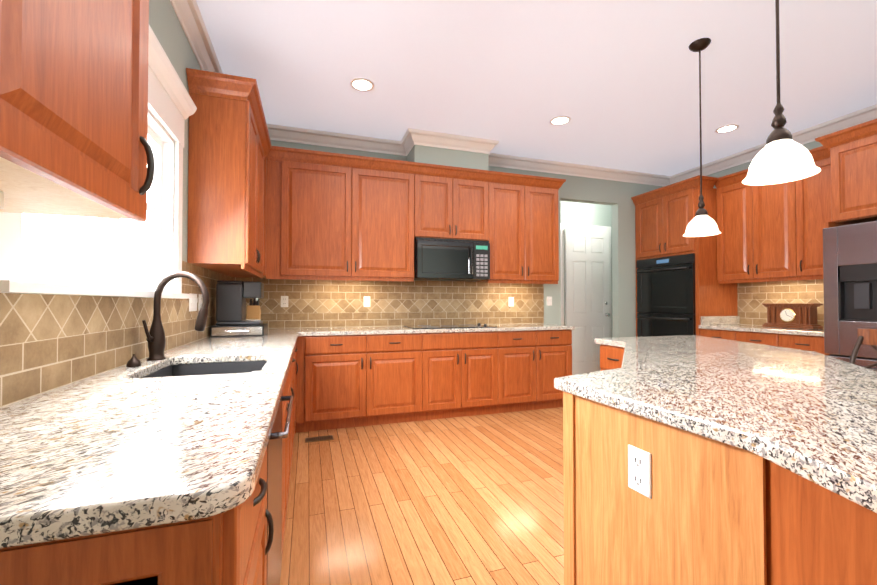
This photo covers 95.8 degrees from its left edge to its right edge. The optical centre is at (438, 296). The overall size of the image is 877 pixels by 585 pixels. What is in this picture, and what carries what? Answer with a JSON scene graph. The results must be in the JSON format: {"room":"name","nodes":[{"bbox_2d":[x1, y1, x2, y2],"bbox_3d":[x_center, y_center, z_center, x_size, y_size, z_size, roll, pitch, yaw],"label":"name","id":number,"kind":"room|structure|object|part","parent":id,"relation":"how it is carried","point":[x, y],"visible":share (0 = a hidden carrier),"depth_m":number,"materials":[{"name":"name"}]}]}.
{"room":"kitchen","nodes":[
{"label":"kitchen","id":0,"kind":"room"},
{"bbox_2d":[16,0,200,298],"bbox_3d":[-0.865,-0.306,0.115,0.120,2.950,8.180,0,-1,-18],"label":"wall","id":1,"kind":"structure","parent":0,"point":[166,27],"depth_m":2.32,"materials":[{"name":"grey paint"}]},
{"bbox_2d":[0,0,154,221],"bbox_3d":[-0.610,-0.809,0.185,0.396,1.283,1.740,0,-1,-18],"label":"upper cabinet","id":2,"kind":"object","parent":1,"relation":"attached to","point":[73,105],"visible":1,"depth_m":0.70,"materials":[{"name":"brown wood"}]},
{"bbox_2d":[0,0,4,209],"bbox_3d":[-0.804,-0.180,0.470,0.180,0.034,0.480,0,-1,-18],"label":"wall cabinet","id":3,"kind":"object","parent":2,"relation":"attached to","point":[2,190],"depth_m":0.72,"materials":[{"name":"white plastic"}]},
{"bbox_2d":[0,25,196,298],"bbox_3d":[-1.325,-0.564,1.636,0.218,1.170,1.520,0,-1,-18],"label":"window","id":4,"kind":"structure","parent":1,"relation":"in","point":[172,107],"depth_m":1.77,"materials":[{"name":"white glass"}]},
{"bbox_2d":[0,261,230,406],"bbox_3d":[-1.459,0.034,2.125,0.010,0.510,3.740,0,-1,-18],"label":"wall tile","id":5,"kind":"structure","parent":1,"relation":"attached to","point":[49,342],"depth_m":1.30,"materials":[{"name":"beige tile"}]},
{"bbox_2d":[189,293,199,310],"bbox_3d":[-1.601,0.036,2.594,0.012,0.115,0.165,0,-1,-18],"label":"electrical outlet plate","id":6,"kind":"object","parent":5,"relation":"attached to","point":[193,301],"depth_m":2.60,"materials":[{"name":"white plastic"}]},
{"bbox_2d":[186,68,273,278],"bbox_3d":[-1.551,-0.792,3.045,0.396,1.230,1.140,0,-1,-18],"label":"upper cabinet","id":7,"kind":"object","parent":1,"relation":"attached to","point":[260,206],"depth_m":2.58,"materials":[{"name":"brown wood"}]},
{"bbox_2d":[280,407,563,584],"bbox_3d":[1.747,1.238,1.383,5.890,0.100,9.000,0,-1,-18],"label":"floor","id":8,"kind":"structure","parent":0,"point":[472,500],"depth_m":2.31,"materials":[{"name":"brown wood"}]},
{"bbox_2d":[0,511,275,584],"bbox_3d":[-0.661,0.742,0.689,0.628,0.871,0.470,0,-1,-18],"label":"base cabinet","id":9,"kind":"object","parent":8,"relation":"on","point":[229,551],"depth_m":0.54,"materials":[{"name":"brown wood"}]},
{"bbox_2d":[0,323,574,554],"bbox_3d":[0.211,0.277,2.676,3.528,0.117,3.728,0,-1,-18],"label":"countertop","id":10,"kind":"structure","parent":9,"relation":"on","point":[123,450],"depth_m":1.09,"materials":[{"name":"white stone"}]},
{"bbox_2d":[126,354,140,366],"bbox_3d":[-1.227,0.255,1.598,0.048,0.050,0.048,0,-1,-18],"label":"soap dispenser","id":11,"kind":"object","parent":10,"relation":"on","point":[133,361],"visible":1,"depth_m":1.58,"materials":[{"name":"brown metal"}]},
{"bbox_2d":[142,271,208,360],"bbox_3d":[-1.174,0.084,1.796,0.263,0.398,0.135,0,-1,-18],"label":"faucet","id":12,"kind":"object","parent":10,"relation":"on","point":[156,338],"visible":1,"depth_m":1.78,"materials":[{"name":"brown metal"}]},
{"bbox_2d":[148,359,263,374],"bbox_3d":[-0.968,0.416,1.681,0.464,0.216,0.604,0,-1,-18],"label":"sink","id":13,"kind":"object","parent":10,"relation":"in","point":[190,366],"depth_m":1.93,"materials":[{"name":"grey metal"}]},
{"bbox_3d":[-1.586,0.265,3.179,0.370,0.078,0.354,0,-1,-18],"label":"coffee drawer","id":14,"kind":"part","parent":10,"relation":"part of","materials":[{"name":"silver metal"}]},
{"bbox_2d":[216,280,263,325],"bbox_3d":[-1.587,0.050,3.183,0.320,0.350,0.230,0,-1,-18],"label":"coffee maker","id":15,"kind":"object","parent":10,"relation":"on","point":[231,296],"visible":1,"depth_m":3.08,"materials":[{"name":"grey plastic"}]},
{"bbox_2d":[244,298,262,321],"bbox_3d":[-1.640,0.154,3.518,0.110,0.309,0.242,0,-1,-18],"label":"knife block","id":16,"kind":"object","parent":10,"relation":"on","point":[253,310],"visible":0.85,"depth_m":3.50,"materials":[{"name":"brown wood"}]},
{"bbox_2d":[404,323,495,326],"bbox_3d":[0.118,0.308,4.283,0.900,0.026,0.480,0,-1,-18],"label":"cooktop","id":17,"kind":"object","parent":10,"relation":"in","point":[479,324],"depth_m":4.37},
{"bbox_2d":[272,511,283,584],"bbox_3d":[-0.810,0.749,1.139,0.628,0.871,0.479,0,-1,-18],"label":"base cabinet","id":18,"kind":"object","parent":8,"relation":"on","point":[279,514],"depth_m":1.45,"materials":[{"name":"brown wood"}]},
{"bbox_2d":[257,378,293,584],"bbox_3d":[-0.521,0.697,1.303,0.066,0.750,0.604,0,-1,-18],"label":"dishwasher","id":19,"kind":"object","parent":18,"relation":"in","point":[274,446],"depth_m":1.25,"materials":[{"name":"brown wood"}]},
{"bbox_2d":[284,511,286,530],"bbox_3d":[-1.130,0.763,2.112,0.627,0.871,0.290,0,-1,-18],"label":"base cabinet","id":20,"kind":"object","parent":8,"relation":"on","point":[285,512],"depth_m":1.86,"materials":[{"name":"brown wood"}]},
{"bbox_2d":[305,435,333,442],"bbox_3d":[-1.020,1.215,3.394,0.230,0.006,0.110,0,-1,-18],"label":"floor vent","id":21,"kind":"object","parent":8,"relation":"in","point":[318,438],"visible":1,"depth_m":3.39,"materials":[{"name":"brown metal"}]},
{"bbox_2d":[631,175,737,336],"bbox_3d":[3.135,-0.067,5.077,0.709,2.620,1.000,0,-1,-18],"label":"tall cabinet","id":22,"kind":"object","parent":8,"relation":"on","point":[680,290],"visible":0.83,"depth_m":4.84,"materials":[{"name":"brown wood"}]},
{"bbox_3d":[2.848,0.150,5.016,0.042,1.689,0.134,0,-1,-18],"label":"handle","id":23,"kind":"part","parent":22,"relation":"part of","materials":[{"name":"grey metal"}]},
{"bbox_2d":[636,253,727,336],"bbox_3d":[3.064,0.159,5.087,0.583,1.320,0.840,0,-1,-18],"label":"oven","id":24,"kind":"object","parent":22,"relation":"in","point":[666,285],"depth_m":4.95,"materials":[{"name":"black metal"}]},
{"bbox_2d":[563,403,876,584],"bbox_3d":[1.204,0.758,1.786,1.866,0.872,2.081,0,-1,-18],"label":"kitchen island","id":25,"kind":"object","parent":8,"relation":"on","point":[694,460],"depth_m":0.95,"materials":[{"name":"brown wood"}]},
{"bbox_3d":[0.934,0.756,1.673,1.178,0.871,1.525,0,-1,-18],"label":"panel","id":26,"kind":"part","parent":25,"relation":"part of","materials":[{"name":"brown wood"}]},
{"bbox_2d":[554,335,876,526],"bbox_3d":[1.328,0.303,1.823,2.216,0.038,2.130,0,-1,-18],"label":"island countertop","id":27,"kind":"structure","parent":25,"relation":"on","point":[803,422],"depth_m":1.03,"materials":[{"name":"white stone"}]},
{"bbox_2d":[698,316,825,354],"bbox_3d":[3.488,0.724,4.093,0.646,1.010,1.204,0,-1,-18],"label":"base cabinet","id":28,"kind":"object","parent":8,"relation":"on","point":[728,327],"visible":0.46,"depth_m":3.97,"materials":[{"name":"brown wood"}]},
{"bbox_2d":[698,316,825,336],"bbox_3d":[3.488,0.288,4.099,0.646,0.138,1.204,0,-1,-18],"label":"countertop","id":29,"kind":"structure","parent":28,"relation":"on","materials":[{"name":"stone"}]},
{"bbox_2d":[762,303,822,328],"bbox_3d":[3.606,0.192,4.053,0.150,0.250,0.450,0,-1,-18],"label":"mantel clock","id":30,"kind":"object","parent":29,"relation":"on","point":[794,315],"visible":1,"depth_m":3.99,"materials":[{"name":"brown wood"}]},
{"bbox_2d":[823,221,876,369],"bbox_3d":[3.729,0.284,3.042,0.849,1.858,0.944,0,-1,-18],"label":"fridge","id":31,"kind":"object","parent":8,"relation":"on","point":[850,275],"depth_m":3.20,"materials":[{"name":"grey metal"}]},
{"bbox_3d":[3.659,0.291,3.499,0.696,1.858,0.030,0,-1,-18],"label":"fridge surround panel","id":32,"kind":"part","parent":31,"relation":"part of","materials":[{"name":"metal"}]},
{"bbox_2d":[849,328,876,370],"bbox_3d":[2.526,0.703,2.387,0.530,1.001,0.444,0,-1,3],"label":"stool","id":33,"kind":"object","parent":8,"relation":"on","point":[867,336],"visible":0.19,"depth_m":2.54,"materials":[{"name":"brown wood"}]},
{"bbox_3d":[2.731,0.253,2.379,0.172,0.100,0.383,0,-1,-18],"label":"rail","id":34,"kind":"part","parent":33,"relation":"part of","materials":[{"name":"brown wood"}]},
{"bbox_2d":[407,145,488,170],"bbox_3d":[0.100,-1.552,4.449,0.850,0.327,0.344,0,-1,-18],"label":"wall","id":35,"kind":"structure","parent":0,"point":[443,156],"depth_m":4.28,"materials":[{"name":"grey paint"}]},
{"bbox_2d":[270,140,662,337],"bbox_3d":[0.616,-0.235,4.844,5.650,2.950,0.120,0,-1,-18],"label":"wall","id":36,"kind":"structure","parent":0,"point":[616,195],"depth_m":5.39,"materials":[{"name":"grey paint"}]},
{"bbox_2d":[231,277,543,327],"bbox_3d":[-0.356,0.069,4.451,3.539,0.510,0.010,0,-1,-18],"label":"wall tile","id":37,"kind":"structure","parent":36,"relation":"attached to","point":[324,303],"depth_m":4.40,"materials":[{"name":"beige tile"}]},
{"bbox_2d":[281,296,287,306],"bbox_3d":[-1.569,0.048,4.042,0.072,0.115,0.008,0,-1,-18],"label":"electrical outlet plate","id":38,"kind":"object","parent":37,"relation":"attached to","point":[284,299],"depth_m":4.04,"materials":[{"name":"white plastic"}]},
{"bbox_2d":[364,296,369,306],"bbox_3d":[-0.776,0.052,4.303,0.072,0.115,0.008,0,-1,-18],"label":"electrical outlet plate","id":39,"kind":"object","parent":37,"relation":"attached to","point":[366,298],"depth_m":4.30,"materials":[{"name":"white plastic"}]},
{"bbox_2d":[509,297,513,305],"bbox_3d":[0.891,0.060,4.851,0.072,0.115,0.008,0,-1,-18],"label":"electrical outlet plate","id":40,"kind":"object","parent":37,"relation":"attached to","point":[511,299],"depth_m":4.85,"materials":[{"name":"white plastic"}]},
{"bbox_2d":[274,146,565,283],"bbox_3d":[-0.269,-0.774,4.285,3.606,1.230,0.396,0,-1,-18],"label":"upper cabinet","id":41,"kind":"object","parent":36,"relation":"attached to","point":[337,216],"depth_m":4.07,"materials":[{"name":"brown wood"}]},
{"bbox_2d":[414,237,489,280],"bbox_3d":[0.116,-0.404,4.382,0.826,0.423,0.441,0,-1,-18],"label":"microwave","id":42,"kind":"object","parent":41,"relation":"attached to","point":[440,259],"visible":1,"depth_m":4.20,"materials":[{"name":"black plastic"}]},
{"bbox_3d":[0.350,-0.391,4.246,0.018,0.311,0.037,0,-1,-18],"label":"handle","id":43,"kind":"part","parent":42,"relation":"part of","materials":[{"name":"black plastic"}]},
{"bbox_2d":[547,296,551,305],"bbox_3d":[1.411,0.053,5.032,0.075,0.115,0.012,0,-1,-18],"label":"electrical outlet plate","id":44,"kind":"object","parent":36,"relation":"attached to","point":[549,299],"depth_m":5.03,"materials":[{"name":"white plastic"}]},
{"bbox_2d":[196,0,876,175],"bbox_3d":[1.747,-1.812,1.429,5.890,0.100,9.000,0,-1,-18],"label":"ceiling","id":45,"kind":"structure","parent":0,"point":[616,82],"depth_m":3.02,"materials":[{"name":"grey paint"}]},
{"bbox_2d":[350,78,374,91],"bbox_3d":[-0.622,-1.730,3.238,0.200,0.008,0.200,0,-1,-18],"label":"recessed light","id":46,"kind":"object","parent":45,"relation":"in","point":[362,84],"visible":1,"depth_m":3.23,"materials":[{"name":"white"}]},
{"bbox_2d":[170,0,876,186],"bbox_3d":[1.747,-1.699,1.427,5.650,0.125,8.760,0,-1,-18],"label":"crown molding","id":47,"kind":"structure","parent":45,"relation":"attached to","point":[189,16],"depth_m":4.24,"materials":[{"name":"white wood"}]},
{"bbox_2d":[550,116,570,125],"bbox_3d":[1.189,-1.721,3.876,0.200,0.008,0.200,0,-1,-18],"label":"recessed light","id":48,"kind":"object","parent":45,"relation":"in","point":[559,120],"visible":1,"depth_m":3.87,"materials":[{"name":"white"}]},
{"bbox_2d":[683,38,720,236],"bbox_3d":[1.798,-1.084,2.719,0.220,1.314,0.220,0,-1,-18],"label":"pendant light","id":49,"kind":"object","parent":45,"relation":"hanging from","point":[702,223],"visible":1,"depth_m":2.70,"materials":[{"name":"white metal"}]},
{"bbox_3d":[1.798,-1.146,2.720,0.130,1.190,0.130,0,-1,-18],"label":"stem","id":50,"kind":"part","parent":49,"relation":"part of","materials":[{"name":"brown metal"}]},
{"bbox_3d":[1.798,-0.491,2.710,0.220,0.128,0.220,0,-1,-18],"label":"lamp shade","id":51,"kind":"part","parent":49,"relation":"part of","materials":[{"name":"white glass"}]},
{"bbox_2d":[715,124,738,132],"bbox_3d":[2.951,-1.718,4.056,0.200,0.008,0.200,0,-1,-18],"label":"recessed light","id":52,"kind":"object","parent":45,"relation":"in","point":[727,128],"visible":1,"depth_m":4.05,"materials":[{"name":"white"}]},
{"bbox_2d":[742,0,820,185],"bbox_3d":[1.252,-1.101,1.466,0.220,1.318,0.220,0,-1,-18],"label":"pendant light","id":53,"kind":"object","parent":45,"relation":"hanging from","point":[781,156],"visible":1,"depth_m":1.44,"materials":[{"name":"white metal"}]},
{"bbox_3d":[1.252,-1.163,1.467,0.130,1.194,0.130,0,-1,-18],"label":"stem","id":54,"kind":"part","parent":53,"relation":"part of","materials":[{"name":"brown metal"}]},
{"bbox_3d":[1.252,-0.505,1.457,0.220,0.128,0.220,0,-1,-18],"label":"lamp shade","id":55,"kind":"part","parent":53,"relation":"part of","materials":[{"name":"white glass"}]},
{"bbox_2d":[560,201,611,324],"bbox_3d":[2.098,-0.215,6.195,1.930,2.950,0.120,0,-1,-18],"label":"wall","id":56,"kind":"structure","parent":0,"point":[585,213],"depth_m":6.21,"materials":[{"name":"grey paint"}]},
{"bbox_2d":[560,223,611,374],"bbox_3d":[2.317,0.065,6.165,0.980,2.390,0.161,0,-1,-18],"label":"hall door","id":57,"kind":"structure","parent":56,"relation":"in","point":[586,259],"depth_m":6.14,"materials":[{"name":"white wood"}]},
{"bbox_3d":[2.649,0.193,6.224,0.060,0.235,0.068,0,-1,-18],"label":"knob","id":58,"kind":"part","parent":57,"relation":"part of","materials":[{"name":"silver metal"}]},
{"bbox_2d":[707,141,822,188],"bbox_3d":[4.616,-0.279,1.918,0.120,2.950,8.180,0,-1,-18],"label":"wall","id":59,"kind":"structure","parent":0,"point":[808,146],"depth_m":4.77,"materials":[{"name":"grey paint"}]},
{"bbox_2d":[737,279,823,327],"bbox_3d":[3.793,0.065,4.202,0.010,0.510,1.208,0,-1,-18],"label":"wall tile","id":60,"kind":"structure","parent":59,"relation":"attached to","point":[752,297],"depth_m":4.42,"materials":[{"name":"beige tile"}]},
{"bbox_2d":[715,119,876,283],"bbox_3d":[3.643,-0.784,3.614,0.666,1.230,2.254,0,-1,-18],"label":"upper cabinet","id":61,"kind":"object","parent":59,"relation":"attached to","point":[771,233],"visible":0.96,"depth_m":3.91,"materials":[{"name":"brown wood"}]}
]}

